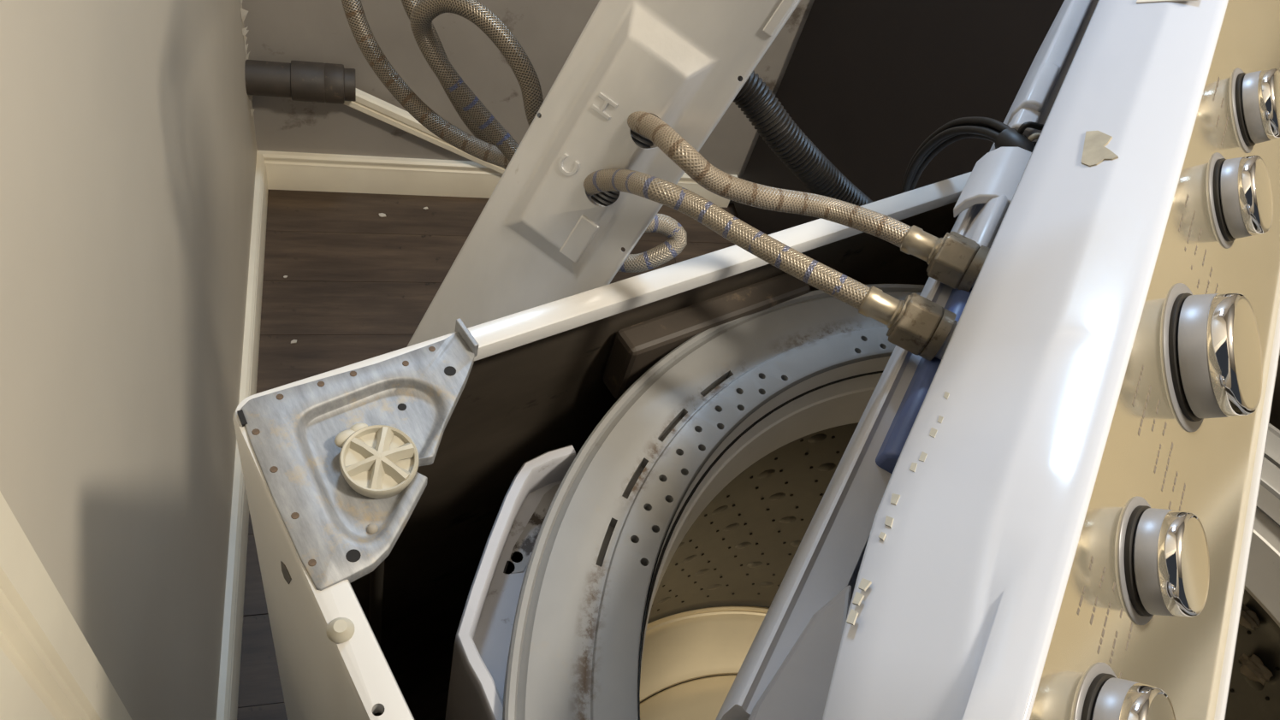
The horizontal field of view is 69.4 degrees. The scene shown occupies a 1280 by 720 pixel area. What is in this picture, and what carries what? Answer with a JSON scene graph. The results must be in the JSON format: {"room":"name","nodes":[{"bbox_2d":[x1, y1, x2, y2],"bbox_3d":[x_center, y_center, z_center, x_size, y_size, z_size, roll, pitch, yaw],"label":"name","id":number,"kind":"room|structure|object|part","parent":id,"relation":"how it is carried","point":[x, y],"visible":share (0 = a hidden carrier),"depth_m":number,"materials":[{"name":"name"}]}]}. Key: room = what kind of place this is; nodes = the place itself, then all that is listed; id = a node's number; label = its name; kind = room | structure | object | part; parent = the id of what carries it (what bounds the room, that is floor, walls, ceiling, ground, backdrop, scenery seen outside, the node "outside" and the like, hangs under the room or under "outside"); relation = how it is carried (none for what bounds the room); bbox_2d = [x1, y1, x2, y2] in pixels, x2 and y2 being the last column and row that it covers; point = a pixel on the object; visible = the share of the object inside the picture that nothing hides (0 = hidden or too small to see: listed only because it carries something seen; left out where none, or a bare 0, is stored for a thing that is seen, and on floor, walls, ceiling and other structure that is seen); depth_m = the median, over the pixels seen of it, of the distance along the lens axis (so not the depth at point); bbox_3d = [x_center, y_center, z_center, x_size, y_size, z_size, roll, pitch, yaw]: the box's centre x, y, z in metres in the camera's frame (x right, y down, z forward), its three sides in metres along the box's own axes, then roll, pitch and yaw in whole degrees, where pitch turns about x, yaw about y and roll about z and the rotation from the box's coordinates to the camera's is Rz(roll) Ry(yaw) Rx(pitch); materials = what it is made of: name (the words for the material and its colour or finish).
{"room":"laundry room","nodes":[
{"label":"laundry room","id":0,"kind":"room"},
{"bbox_2d":[0,0,257,719],"bbox_3d":[-0.188,0.180,-0.085,0.100,2.420,3.200,-1,52,-17],"label":"wall","id":1,"kind":"structure","parent":0,"point":[128,150],"depth_m":0.69,"materials":[{"name":"beige paint"}]},
{"bbox_2d":[0,491,132,719],"bbox_3d":[-0.240,0.017,0.271,0.019,2.060,0.085,-1,52,-17],"label":"trim","id":2,"kind":"structure","parent":1,"relation":"attached to","point":[49,670],"depth_m":0.43,"materials":[{"name":"beige paint"}]},
{"bbox_2d":[216,150,268,719],"bbox_3d":[-0.595,0.113,1.394,0.014,0.083,1.210,-1,52,-17],"label":"baseboard","id":3,"kind":"structure","parent":1,"relation":"attached to","point":[234,595],"depth_m":1.30,"materials":[{"name":"beige paint"}]},
{"bbox_2d":[240,0,254,116],"bbox_3d":[-0.624,-0.575,1.453,0.011,0.448,0.040,7,50,-12],"label":"trim","id":4,"kind":"structure","parent":1,"relation":"attached to","point":[244,12],"depth_m":1.50,"materials":[{"name":"paint"}]},
{"bbox_2d":[237,189,739,719],"bbox_3d":[0.660,0.894,1.248,2.500,0.081,3.300,-1,52,-17],"label":"floor","id":5,"kind":"structure","parent":0,"point":[359,283],"depth_m":1.68,"materials":[{"name":"brown wood"}]},
{"bbox_2d":[379,213,385,217],"bbox_3d":[-0.501,-0.282,1.798,0.012,0.002,0.009,-12,57,-25],"label":"chip","id":6,"kind":"object","parent":5,"relation":"on","point":[382,215],"visible":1,"depth_m":1.80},
{"bbox_2d":[232,171,1279,719],"bbox_3d":[0.165,0.444,0.809,0.702,0.909,0.701,-20,60,-29],"label":"washing machine","id":7,"kind":"object","parent":5,"relation":"on","point":[595,504],"visible":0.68,"depth_m":0.58,"materials":[{"name":"white metal"}]},
{"bbox_3d":[-0.191,0.221,0.661,0.008,0.544,0.008,-20,60,-29],"label":"suspension rod","id":8,"kind":"part","parent":7,"relation":"part of","materials":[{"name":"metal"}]},
{"bbox_2d":[406,0,800,347],"bbox_3d":[-0.017,-0.130,0.546,0.278,0.557,0.085,-24,62,-32],"label":"panel","id":9,"kind":"object","parent":7,"relation":"attached to","point":[538,239],"visible":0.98,"depth_m":0.54,"materials":[{"name":"metal"}]},
{"bbox_2d":[341,0,989,291],"bbox_3d":[-0.131,-0.480,0.738,0.296,0.296,1.182,-9,55,-23],"label":"hose","id":10,"kind":"object","parent":7,"relation":"attached to","point":[955,260],"visible":0.8,"depth_m":0.51,"materials":[{"name":"metal"}]},
{"bbox_2d":[590,71,873,206],"bbox_3d":[0.116,-0.156,0.864,0.414,0.235,0.102,1,52,-16],"label":"hose","id":11,"kind":"object","parent":7,"relation":"attached to","point":[788,142],"visible":0.35,"depth_m":0.81,"materials":[{"name":"black plastic"}]},
{"bbox_2d":[715,0,1279,719],"bbox_3d":[0.278,-0.043,0.534,0.208,0.291,0.714,30,50,8],"label":"control console","id":12,"kind":"object","parent":7,"relation":"on","point":[1051,516],"visible":0.99,"depth_m":0.40,"materials":[{"name":"silver metal"}]},
{"bbox_2d":[401,0,958,361],"bbox_3d":[-0.070,-0.475,0.778,0.316,0.335,1.207,1,52,-16],"label":"hose","id":13,"kind":"object","parent":12,"relation":"attached to","point":[916,324],"visible":0.64,"depth_m":0.51,"materials":[{"name":"metal"}]},
{"bbox_3d":[0.206,-0.060,0.594,0.611,0.184,0.354,-20,60,-29],"label":"rail","id":14,"kind":"part","parent":12,"relation":"part of","materials":[{"name":"grey plastic"}]},
{"bbox_2d":[901,116,1043,193],"bbox_3d":[0.231,-0.121,0.721,0.054,0.255,0.189,23,49,2],"label":"wire bundle","id":15,"kind":"object","parent":12,"relation":"attached to","point":[990,129],"visible":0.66,"depth_m":0.65,"materials":[{"name":"black rubber"}]},
{"bbox_3d":[0.306,-0.232,0.669,0.016,0.055,0.260,30,50,8],"label":"rail","id":16,"kind":"part","parent":12,"relation":"part of","materials":[{"name":"grey plastic"}]},
{"bbox_3d":[0.164,0.130,0.314,0.041,0.032,0.036,-20,60,-29],"label":"knob","id":17,"kind":"part","parent":12,"relation":"part of","materials":[{"name":"silver metal"}]},
{"bbox_3d":[0.201,0.077,0.355,0.041,0.032,0.036,-20,60,-29],"label":"knob","id":18,"kind":"part","parent":12,"relation":"part of","materials":[{"name":"silver metal"}]},
{"bbox_3d":[0.314,-0.049,0.494,0.132,0.201,0.681,30,50,8],"label":"panel","id":19,"kind":"part","parent":12,"relation":"part of","materials":[{"name":"white metal"}]},
{"bbox_3d":[0.172,0.129,0.306,0.034,0.024,0.027,-20,60,-29],"label":"knob","id":20,"kind":"part","parent":12,"relation":"part of","materials":[{"name":"beige plastic"}]},
{"bbox_3d":[0.208,0.077,0.347,0.034,0.024,0.027,-20,60,-29],"label":"knob","id":21,"kind":"part","parent":12,"relation":"part of","materials":[{"name":"beige plastic"}]},
{"bbox_3d":[0.257,-0.002,0.416,0.056,0.045,0.050,-20,60,-29],"label":"knob","id":22,"kind":"part","parent":12,"relation":"part of","materials":[{"name":"silver metal"}]},
{"bbox_3d":[0.313,-0.085,0.483,0.042,0.033,0.037,-20,60,-29],"label":"knob","id":23,"kind":"part","parent":12,"relation":"part of","materials":[{"name":"silver metal"}]},
{"bbox_3d":[0.267,-0.003,0.406,0.047,0.033,0.038,-20,60,-29],"label":"knob","id":24,"kind":"part","parent":12,"relation":"part of","materials":[{"name":"beige plastic"}]},
{"bbox_3d":[0.355,-0.145,0.531,0.040,0.032,0.036,-20,60,-29],"label":"knob","id":25,"kind":"part","parent":12,"relation":"part of","materials":[{"name":"silver metal"}]},
{"bbox_3d":[0.321,-0.086,0.475,0.035,0.024,0.028,-20,60,-29],"label":"knob","id":26,"kind":"part","parent":12,"relation":"part of","materials":[{"name":"beige plastic"}]},
{"bbox_3d":[0.363,-0.146,0.523,0.034,0.024,0.027,-20,60,-29],"label":"knob","id":27,"kind":"part","parent":12,"relation":"part of","materials":[{"name":"silver metal"}]},
{"bbox_2d":[1238,605,1259,631],"bbox_3d":[0.478,0.202,0.727,0.014,0.017,0.021,-20,60,-29],"label":"clump","id":28,"kind":"object","parent":7,"relation":"in","point":[1248,619],"visible":0.79,"depth_m":0.72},
{"bbox_2d":[1238,653,1273,686],"bbox_3d":[0.486,0.244,0.730,0.016,0.020,0.027,-20,60,-29],"label":"clump","id":29,"kind":"object","parent":7,"relation":"in","point":[1253,668],"visible":1,"depth_m":0.73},
{"bbox_2d":[733,0,1064,235],"bbox_3d":[0.692,-0.388,1.603,0.680,0.975,0.653,-1,52,-17],"label":"base cabinet","id":30,"kind":"object","parent":5,"relation":"on","point":[867,82],"visible":0.2,"depth_m":1.43,"materials":[{"name":"brown paint"}]},
{"bbox_2d":[242,0,814,203],"bbox_3d":[0.636,-1.136,1.238,2.500,2.420,0.100,-1,52,-17],"label":"wall","id":31,"kind":"structure","parent":0,"point":[280,31],"depth_m":1.66,"materials":[{"name":"grey paint"}]},
{"bbox_2d":[244,59,355,104],"bbox_3d":[-0.600,-0.475,1.567,0.224,0.066,0.067,0,52,-17],"label":"standpipe","id":32,"kind":"object","parent":31,"relation":"attached to","point":[299,80],"visible":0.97,"depth_m":1.55,"materials":[{"name":"grey plastic"}]},
{"bbox_2d":[258,150,737,207],"bbox_3d":[-0.258,-0.364,1.886,0.965,0.083,0.014,-1,52,-17],"label":"baseboard","id":33,"kind":"structure","parent":31,"relation":"attached to","point":[291,171],"depth_m":1.80,"materials":[{"name":"beige paint"}]},
{"bbox_2d":[343,88,505,174],"bbox_3d":[-0.394,-0.423,1.727,0.348,0.192,0.022,-1,52,-17],"label":"trim strip","id":34,"kind":"object","parent":33,"relation":"on","point":[367,103],"visible":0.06,"depth_m":1.69,"materials":[{"name":"beige paint"}]}
]}

